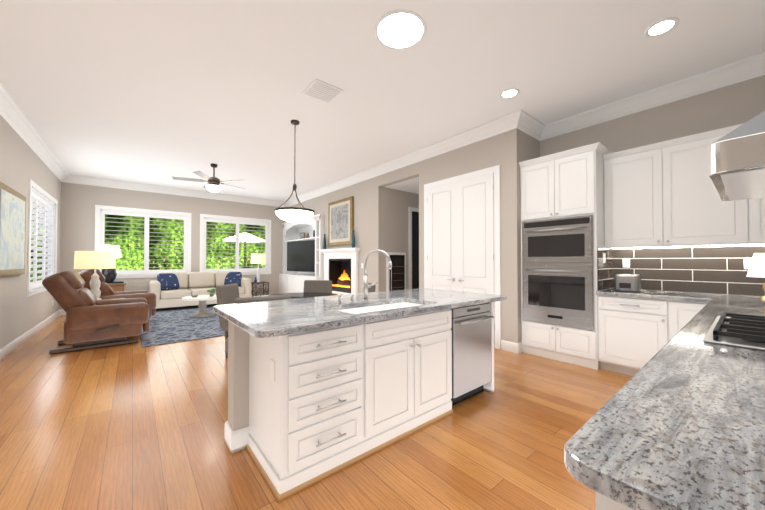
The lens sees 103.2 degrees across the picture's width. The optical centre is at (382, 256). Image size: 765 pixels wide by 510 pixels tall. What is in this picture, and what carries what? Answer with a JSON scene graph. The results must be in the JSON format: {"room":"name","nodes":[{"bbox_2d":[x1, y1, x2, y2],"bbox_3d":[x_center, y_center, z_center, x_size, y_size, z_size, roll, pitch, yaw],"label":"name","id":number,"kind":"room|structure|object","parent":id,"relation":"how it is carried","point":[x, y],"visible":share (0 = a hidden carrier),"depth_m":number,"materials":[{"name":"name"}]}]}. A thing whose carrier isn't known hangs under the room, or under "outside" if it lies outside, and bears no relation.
{"room":"kitchen","nodes":[
{"label":"kitchen","id":0,"kind":"room"},
{"bbox_2d":[0,115,63,348],"bbox_3d":[-3.596,-0.348,2.161,0.150,3.350,13.300,1,-1,-39],"label":"wall","id":1,"kind":"structure","parent":0,"point":[19,313],"depth_m":4.73,"materials":[{"name":"beige paint"}]},
{"bbox_2d":[0,182,25,276],"bbox_3d":[-5.128,-0.334,4.184,0.055,1.200,1.270,1,-1,-39],"label":"picture","id":2,"kind":"object","parent":1,"relation":"attached to","point":[12,228],"visible":1,"depth_m":4.14},
{"bbox_2d":[0,309,60,360],"bbox_3d":[-3.531,1.258,2.192,0.017,0.140,13.000,1,-1,-39],"label":"baseboard","id":3,"kind":"structure","parent":1,"relation":"attached to","point":[16,343],"depth_m":4.90,"materials":[{"name":"white wood"}]},
{"bbox_2d":[0,83,67,182],"bbox_3d":[-3.486,-1.935,2.274,0.136,0.172,13.000,1,-1,-39],"label":"crown molding","id":4,"kind":"structure","parent":1,"relation":"attached to","point":[20,124],"depth_m":4.66,"materials":[{"name":"white wood"}]},
{"bbox_2d":[26,179,57,296],"bbox_3d":[-6.569,-0.296,5.847,0.145,1.930,2.370,1,-1,-39],"label":"window","id":5,"kind":"structure","parent":1,"relation":"in","point":[40,200],"depth_m":5.79,"materials":[{"name":"white wood"}]},
{"bbox_2d":[60,182,283,308],"bbox_3d":[-5.595,-0.251,9.025,5.490,3.350,0.160,1,-1,-39],"label":"wall","id":6,"kind":"structure","parent":0,"point":[77,228],"depth_m":8.24,"materials":[{"name":"beige paint"}]},
{"bbox_2d":[95,205,190,277],"bbox_3d":[-6.450,-0.357,8.296,2.100,1.860,0.190,1,-1,-39],"label":"window","id":7,"kind":"structure","parent":6,"relation":"in","point":[101,211],"depth_m":8.26,"materials":[{"name":"white wood"}]},
{"bbox_2d":[68,174,283,206],"bbox_3d":[-5.495,-1.841,8.951,5.220,0.172,0.136,1,-1,-39],"label":"crown molding","id":8,"kind":"structure","parent":6,"relation":"attached to","point":[71,179],"depth_m":8.47,"materials":[{"name":"white wood"}]},
{"bbox_2d":[200,214,270,274],"bbox_3d":[-4.671,-0.336,9.761,2.150,1.860,0.190,1,-1,-39],"label":"window","id":9,"kind":"structure","parent":6,"relation":"in","point":[237,221],"depth_m":9.74,"materials":[{"name":"white wood"}]},
{"bbox_2d":[224,232,264,267],"bbox_3d":[-5.110,0.275,11.269,1.500,2.360,1.500,1,-1,-39],"label":"umbrella","id":10,"kind":"object","parent":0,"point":[246,238],"visible":0.48,"depth_m":11.01,"materials":[{"name":"white fabric"}]},
{"bbox_2d":[0,304,632,509],"bbox_3d":[-0.412,1.394,4.759,8.400,0.060,13.300,1,-1,-39],"label":"floor","id":11,"kind":"structure","parent":0,"point":[135,426],"depth_m":2.17,"materials":[{"name":"brown wood"}]},
{"bbox_2d":[42,270,149,353],"bbox_3d":[-4.423,0.789,4.772,1.194,1.150,0.981,1,-1,-39],"label":"recliner","id":12,"kind":"object","parent":11,"relation":"on","point":[91,319],"visible":1,"depth_m":4.43,"materials":[{"name":"brown leather"}]},
{"bbox_2d":[107,282,125,291],"bbox_3d":[-6.670,1.026,7.410,0.620,0.750,0.600,1,-1,-39],"label":"side table","id":13,"kind":"object","parent":11,"relation":"on","point":[117,287],"depth_m":7.30,"materials":[{"name":"brown wood"}]},
{"bbox_2d":[98,245,121,282],"bbox_3d":[-6.665,0.185,7.400,0.470,0.930,0.470,1,-1,-39],"label":"table lamp","id":14,"kind":"object","parent":13,"relation":"on","point":[110,275],"visible":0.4,"depth_m":7.31,"materials":[{"name":"white fabric"}]},
{"bbox_2d":[141,305,224,346],"bbox_3d":[-3.995,1.389,6.925,2.420,0.011,4.200,1,-1,-39],"label":"rug","id":15,"kind":"object","parent":11,"relation":"on","point":[171,325],"visible":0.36,"depth_m":5.85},
{"bbox_2d":[79,269,155,316],"bbox_3d":[-5.274,0.795,6.031,0.943,1.150,1.152,-1,-1,43],"label":"recliner","id":16,"kind":"object","parent":15,"relation":"on","point":[107,291],"visible":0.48,"depth_m":5.75,"materials":[{"name":"brown leather"}]},
{"bbox_2d":[182,295,216,317],"bbox_3d":[-4.200,1.159,7.083,0.820,0.450,0.820,1,-1,-39],"label":"coffee table","id":17,"kind":"object","parent":15,"relation":"on","point":[202,305],"visible":0.9,"depth_m":6.95,"materials":[{"name":"white wood"}]},
{"bbox_2d":[207,288,215,296],"bbox_3d":[-4.003,0.843,7.109,0.193,0.182,0.163,1,-1,-39],"label":"potted plant","id":18,"kind":"object","parent":17,"relation":"on","point":[212,291],"visible":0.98,"depth_m":7.08,"materials":[{"name":"green plant"}]},
{"bbox_2d":[149,271,251,311],"bbox_3d":[-5.106,0.922,8.627,2.400,0.967,0.950,1,-1,-39],"label":"sofa","id":19,"kind":"object","parent":15,"relation":"on","point":[170,289],"visible":0.69,"depth_m":8.36,"materials":[{"name":"beige fabric"}]},
{"bbox_2d":[216,283,239,357],"bbox_3d":[-1.932,0.876,4.270,0.595,0.963,0.510,0,-1,0],"label":"dining chair","id":20,"kind":"object","parent":11,"relation":"on","point":[227,294],"visible":0.44,"depth_m":4.05,"materials":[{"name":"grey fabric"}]},
{"bbox_2d":[225,295,290,352],"bbox_3d":[-1.257,0.859,3.050,0.510,0.963,0.595,1,-1,-34],"label":"dining chair","id":21,"kind":"object","parent":11,"relation":"on","point":[258,299],"visible":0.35,"depth_m":2.82,"materials":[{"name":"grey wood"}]},
{"bbox_2d":[251,281,268,296],"bbox_3d":[-3.952,1.122,9.646,0.500,0.620,0.500,1,-1,-39],"label":"side table","id":22,"kind":"object","parent":11,"relation":"on","point":[256,287],"visible":0.6,"depth_m":9.53,"materials":[{"name":"brown wood"}]},
{"bbox_2d":[251,254,265,281],"bbox_3d":[-3.952,0.361,9.657,0.460,0.900,0.460,1,-1,-39],"label":"light","id":23,"kind":"object","parent":22,"relation":"on","point":[258,259],"visible":1,"depth_m":9.50,"materials":[{"name":"beige ceramic"}]},
{"bbox_2d":[255,292,337,298],"bbox_3d":[-1.202,0.968,4.308,1.320,0.779,1.320,1,-1,-39],"label":"dining table","id":24,"kind":"object","parent":11,"relation":"on","point":[302,295],"visible":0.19,"depth_m":4.66,"materials":[{"name":"brown wood"}]},
{"bbox_2d":[279,214,323,292],"bbox_3d":[-2.463,0.128,9.693,0.680,2.610,2.789,1,-1,-39],"label":"built-in shelving unit","id":25,"kind":"object","parent":11,"relation":"on","point":[312,228],"visible":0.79,"depth_m":9.66,"materials":[{"name":"white paint"}]},
{"bbox_2d":[287,240,314,271],"bbox_3d":[-2.429,-0.010,9.504,0.501,0.960,1.659,1,-1,-39],"label":"tv","id":26,"kind":"object","parent":25,"relation":"in","point":[300,256],"visible":0.75,"depth_m":9.49,"materials":[{"name":"black plastic"}]},
{"bbox_2d":[303,280,331,292],"bbox_3d":[-1.150,0.885,4.967,0.510,0.963,0.595,0,-1,10],"label":"dining chair","id":27,"kind":"object","parent":11,"relation":"on","point":[321,286],"visible":0.17,"depth_m":5.17,"materials":[{"name":"grey fabric"}]},
{"bbox_2d":[320,247,360,294],"bbox_3d":[-1.014,0.603,7.933,0.470,1.610,1.760,1,-1,-39],"label":"fireplace","id":28,"kind":"object","parent":11,"relation":"on","point":[341,269],"visible":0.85,"depth_m":7.90,"materials":[{"name":"white paint"}]},
{"bbox_2d":[323,234,325,248],"bbox_3d":[-1.597,-0.406,8.380,0.100,0.420,0.100,1,-1,-39],"label":"vase","id":29,"kind":"object","parent":28,"relation":"on","point":[324,242],"visible":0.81,"depth_m":8.34,"materials":[{"name":"teal glass"}]},
{"bbox_2d":[351,230,354,247],"bbox_3d":[-0.701,-0.422,7.292,0.100,0.420,0.100,1,-1,-39],"label":"vase","id":30,"kind":"object","parent":28,"relation":"on","point":[353,240],"visible":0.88,"depth_m":7.26,"materials":[{"name":"teal glass"}]},
{"bbox_2d":[224,300,501,502],"bbox_3d":[0.043,0.886,2.625,2.374,0.896,0.836,1,-1,-39],"label":"kitchen island","id":31,"kind":"object","parent":11,"relation":"on","point":[321,388],"depth_m":1.98,"materials":[{"name":"white paint"}]},
{"bbox_2d":[213,288,506,339],"bbox_3d":[-0.036,0.421,2.802,2.517,0.040,1.181,1,-1,-39],"label":"island countertop","id":32,"kind":"structure","parent":31,"relation":"on","point":[263,318],"depth_m":2.30,"materials":[{"name":"grey stone"}]},
{"bbox_2d":[337,293,355,303],"bbox_3d":[-0.305,0.353,2.587,0.164,0.088,0.071,1,-1,-39],"label":"soap dispenser","id":33,"kind":"object","parent":32,"relation":"on","point":[339,298],"visible":1,"depth_m":2.56,"materials":[{"name":"silver metal"}]},
{"bbox_2d":[363,249,391,300],"bbox_3d":[-0.049,0.168,2.693,0.167,0.462,0.240,1,-1,-39],"label":"faucet","id":34,"kind":"object","parent":32,"relation":"on","point":[367,286],"visible":1,"depth_m":2.71,"materials":[{"name":"silver metal"}]},
{"bbox_2d":[341,300,416,311],"bbox_3d":[0.013,0.542,2.509,0.924,0.234,0.474,1,-1,-39],"label":"sink","id":35,"kind":"object","parent":32,"relation":"in","point":[392,303],"depth_m":2.67,"materials":[{"name":"white ceramic"}]},
{"bbox_2d":[451,303,493,405],"bbox_3d":[0.664,0.897,3.007,0.599,0.885,0.663,1,-1,-39],"label":"dishwasher","id":36,"kind":"object","parent":31,"relation":"in","point":[471,350],"visible":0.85,"depth_m":2.76,"materials":[{"name":"silver metal"}]},
{"bbox_2d":[363,282,375,292],"bbox_3d":[-0.438,0.879,4.489,0.595,0.963,0.510,0,-1,-13],"label":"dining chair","id":37,"kind":"object","parent":11,"relation":"on","point":[371,288],"visible":0.1,"depth_m":4.32,"materials":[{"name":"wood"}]},
{"bbox_2d":[386,252,405,290],"bbox_3d":[0.333,0.650,6.965,0.560,1.490,0.091,1,-1,-39],"label":"wine cooler","id":38,"kind":"object","parent":11,"relation":"on","point":[396,277],"visible":0.48,"depth_m":6.94,"materials":[{"name":"white"}]},
{"bbox_2d":[519,143,606,306],"bbox_3d":[2.506,0.008,4.172,0.656,2.696,0.916,1,-1,-39],"label":"tall cabinet","id":39,"kind":"object","parent":11,"relation":"on","point":[569,183],"depth_m":3.86,"materials":[{"name":"white paint"}]},
{"bbox_2d":[522,215,594,329],"bbox_3d":[2.232,0.195,3.944,0.092,1.385,0.856,1,-1,-39],"label":"double oven","id":40,"kind":"object","parent":39,"relation":"in","point":[557,271],"visible":0.98,"depth_m":3.90,"materials":[{"name":"silver metal"}]},
{"bbox_2d":[595,495,622,509],"bbox_3d":[2.206,0.873,1.705,4.241,0.896,0.679,1,-1,-39],"label":"base cabinet","id":41,"kind":"object","parent":11,"relation":"on","point":[600,504],"depth_m":0.56,"materials":[{"name":"white paint"}]},
{"bbox_2d":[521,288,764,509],"bbox_3d":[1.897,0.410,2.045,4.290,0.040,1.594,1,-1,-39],"label":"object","id":42,"kind":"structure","parent":11,"relation":"on","point":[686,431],"depth_m":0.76,"materials":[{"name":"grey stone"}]},
{"bbox_2d":[615,274,640,291],"bbox_3d":[2.947,0.312,3.646,0.248,0.201,0.210,1,-1,-39],"label":"toaster","id":43,"kind":"object","parent":42,"relation":"on","point":[628,282],"visible":1,"depth_m":3.57,"materials":[{"name":"silver metal"}]},
{"bbox_2d":[703,313,764,350],"bbox_3d":[1.933,0.355,1.437,0.920,0.052,0.510,1,-1,-39],"label":"cooktop","id":44,"kind":"object","parent":42,"relation":"in","point":[741,331],"visible":1,"depth_m":1.37,"materials":[{"name":"silver metal"}]},
{"bbox_2d":[746,253,764,298],"bbox_3d":[3.688,0.184,2.879,0.300,0.435,0.300,1,-1,-39],"label":"light","id":45,"kind":"object","parent":42,"relation":"on","point":[757,267],"visible":1,"depth_m":2.88,"materials":[{"name":"gold metal"}]},
{"bbox_3d":[-4.939,1.072,5.307,0.660,0.600,0.445,1,-1,-39],"label":"table","id":46,"kind":"object","parent":11,"relation":"on","visible":0},
{"bbox_2d":[74,251,115,299],"bbox_3d":[-4.989,0.340,5.267,0.530,0.860,0.530,1,-1,-39],"label":"table lamp","id":47,"kind":"object","parent":46,"relation":"on","point":[94,260],"visible":0.88,"depth_m":5.13,"materials":[{"name":"fabric"}]},
{"bbox_2d":[0,0,764,201],"bbox_3d":[-0.412,-1.816,4.804,8.400,0.460,13.300,1,-1,-39],"label":"ceiling","id":48,"kind":"structure","parent":0,"point":[156,92],"depth_m":3.31,"materials":[{"name":"white paint"}]},
{"bbox_2d":[172,163,244,191],"bbox_3d":[-3.624,-1.667,6.492,1.444,0.589,1.389,1,-1,-39],"label":"ceiling fan","id":49,"kind":"object","parent":48,"relation":"hanging from","point":[212,184],"visible":1,"depth_m":6.35,"materials":[{"name":"brown metal"}]},
{"bbox_2d":[274,120,314,222],"bbox_3d":[-1.289,-1.245,4.462,0.574,1.489,0.574,1,-1,-39],"label":"pendant light","id":50,"kind":"object","parent":48,"relation":"hanging from","point":[295,214],"visible":1,"depth_m":4.31,"materials":[{"name":"white glass"}]},
{"bbox_2d":[301,79,343,103],"bbox_3d":[-0.727,-1.993,3.679,0.380,0.015,0.380,1,-1,-39],"label":"ceiling vent","id":51,"kind":"object","parent":48,"relation":"in","point":[317,89],"visible":1,"depth_m":3.66,"materials":[{"name":"white metal"}]},
{"bbox_2d":[374,10,426,49],"bbox_3d":[0.160,-2.009,2.712,0.470,0.011,0.470,1,-1,-39],"label":"ceiling light","id":52,"kind":"object","parent":48,"relation":"attached to","point":[400,29],"visible":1,"depth_m":2.69,"materials":[{"name":"white"}]},
{"bbox_2d":[499,88,519,98],"bbox_3d":[1.558,-1.994,3.720,0.230,0.011,0.230,1,-1,-39],"label":"recessed light","id":53,"kind":"object","parent":48,"relation":"in","point":[510,93],"visible":0.96,"depth_m":3.71,"materials":[{"name":"white"}]},
{"bbox_2d":[644,17,678,37],"bbox_3d":[2.450,-2.009,2.667,0.230,0.011,0.230,1,-1,-39],"label":"recessed light","id":54,"kind":"object","parent":48,"relation":"in","point":[661,27],"visible":1,"depth_m":2.66,"materials":[{"name":"white"}]},
{"bbox_2d":[284,128,523,342],"bbox_3d":[-0.749,-0.271,7.607,0.150,3.350,8.510,1,-1,-39],"label":"wall","id":55,"kind":"structure","parent":0,"point":[381,216],"depth_m":5.67,"materials":[{"name":"beige paint"}]},
{"bbox_2d":[328,196,353,245],"bbox_3d":[-1.098,-0.883,7.872,0.058,1.180,1.170,1,-1,-39],"label":"framed picture","id":56,"kind":"object","parent":55,"relation":"attached to","point":[340,220],"visible":0.85,"depth_m":7.79,"materials":[{"name":"gold"}]},
{"bbox_2d":[284,109,527,206],"bbox_3d":[-0.768,-1.863,7.428,0.136,0.172,8.496,1,-1,-39],"label":"crown molding","id":57,"kind":"structure","parent":55,"relation":"attached to","point":[517,119],"depth_m":5.40,"materials":[{"name":"white wood"}]},
{"bbox_2d":[409,207,418,288],"bbox_3d":[1.028,0.108,7.592,1.020,2.590,0.021,1,-1,-39],"label":"door frame","id":58,"kind":"structure","parent":55,"relation":"attached to","point":[413,248],"depth_m":7.38,"materials":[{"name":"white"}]},
{"bbox_2d":[424,165,500,349],"bbox_3d":[1.228,0.012,5.014,0.088,2.710,1.500,1,-1,-39],"label":"double door","id":59,"kind":"structure","parent":55,"relation":"attached to","point":[462,238],"depth_m":4.90,"materials":[{"name":"white wood"}]},
{"bbox_2d":[524,133,539,160],"bbox_3d":[2.194,-0.313,4.615,0.570,3.350,0.150,1,-1,-39],"label":"wall","id":60,"kind":"structure","parent":0,"point":[531,145],"depth_m":4.57,"materials":[{"name":"beige paint"}]},
{"bbox_2d":[517,114,543,139],"bbox_3d":[2.169,-1.905,4.432,0.570,0.172,0.136,1,-1,-39],"label":"crown molding","id":61,"kind":"structure","parent":60,"relation":"attached to","point":[534,128],"depth_m":4.49,"materials":[{"name":"white"}]},
{"bbox_2d":[540,75,764,296],"bbox_3d":[3.267,-0.323,3.893,0.150,3.350,2.630,1,-1,-39],"label":"wall","id":62,"kind":"structure","parent":0,"point":[737,103],"depth_m":3.57,"materials":[{"name":"beige paint"}]},
{"bbox_2d":[597,247,612,290],"bbox_3d":[2.807,0.153,3.816,0.610,0.523,0.009,1,-1,-39],"label":"tile backsplash","id":63,"kind":"structure","parent":62,"relation":"attached to","point":[604,270],"depth_m":3.79,"materials":[{"name":"brown tile"}]},
{"bbox_2d":[603,144,654,248],"bbox_3d":[3.113,-0.693,3.685,0.351,1.163,0.618,1,-1,-39],"label":"upper cabinet","id":64,"kind":"object","parent":62,"relation":"attached to","point":[626,173],"depth_m":3.63,"materials":[{"name":"white paint"}]},
{"bbox_2d":[539,52,764,140],"bbox_3d":[3.167,-1.913,3.813,0.136,0.172,2.360,1,-1,-39],"label":"crown molding","id":65,"kind":"structure","parent":62,"relation":"attached to","point":[745,69],"depth_m":3.59,"materials":[{"name":"white"}]},
{"bbox_2d":[613,246,764,295],"bbox_3d":[3.542,0.147,3.421,0.008,0.523,1.553,1,-1,-39],"label":"tile backsplash","id":66,"kind":"structure","parent":62,"relation":"attached to","point":[715,270],"depth_m":3.43,"materials":[{"name":"brown tile"}]},
{"bbox_2d":[623,258,629,267],"bbox_3d":[3.136,0.082,3.903,0.007,0.120,0.076,1,-1,-39],"label":"electrical outlet plate","id":67,"kind":"object","parent":66,"relation":"attached to","point":[626,262],"depth_m":3.90,"materials":[{"name":"white plastic"}]},
{"bbox_2d":[744,258,751,268],"bbox_3d":[3.778,0.071,3.123,0.007,0.120,0.076,1,-1,-39],"label":"electrical outlet plate","id":68,"kind":"object","parent":66,"relation":"attached to","point":[747,261],"depth_m":3.13,"materials":[{"name":"white plastic"}]},
{"bbox_2d":[651,125,734,246],"bbox_3d":[3.459,-0.699,3.265,0.351,1.163,0.746,1,-1,-39],"label":"upper cabinet","id":69,"kind":"object","parent":62,"relation":"attached to","point":[687,210],"depth_m":3.23,"materials":[{"name":"white paint"}]},
{"bbox_2d":[735,123,764,245],"bbox_3d":[3.766,-0.705,2.893,0.351,1.163,0.496,1,-1,-39],"label":"upper cabinet","id":70,"kind":"object","parent":62,"relation":"attached to","point":[749,213],"depth_m":2.91,"materials":[{"name":"white paint"}]},
{"bbox_2d":[709,111,764,200],"bbox_3d":[1.945,-1.190,1.420,0.958,1.682,0.534,1,-1,-39],"label":"range hood","id":71,"kind":"object","parent":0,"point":[736,163],"visible":1,"depth_m":1.28,"materials":[{"name":"silver metal"}]},
{"label":"outside","id":72,"kind":"structure","parent":0,"visible":0},
{"bbox_2d":[30,202,264,281],"bbox_3d":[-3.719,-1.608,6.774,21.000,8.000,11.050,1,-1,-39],"label":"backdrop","id":73,"kind":"structure","parent":72,"point":[157,254],"depth_m":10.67,"materials":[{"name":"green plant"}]}
]}

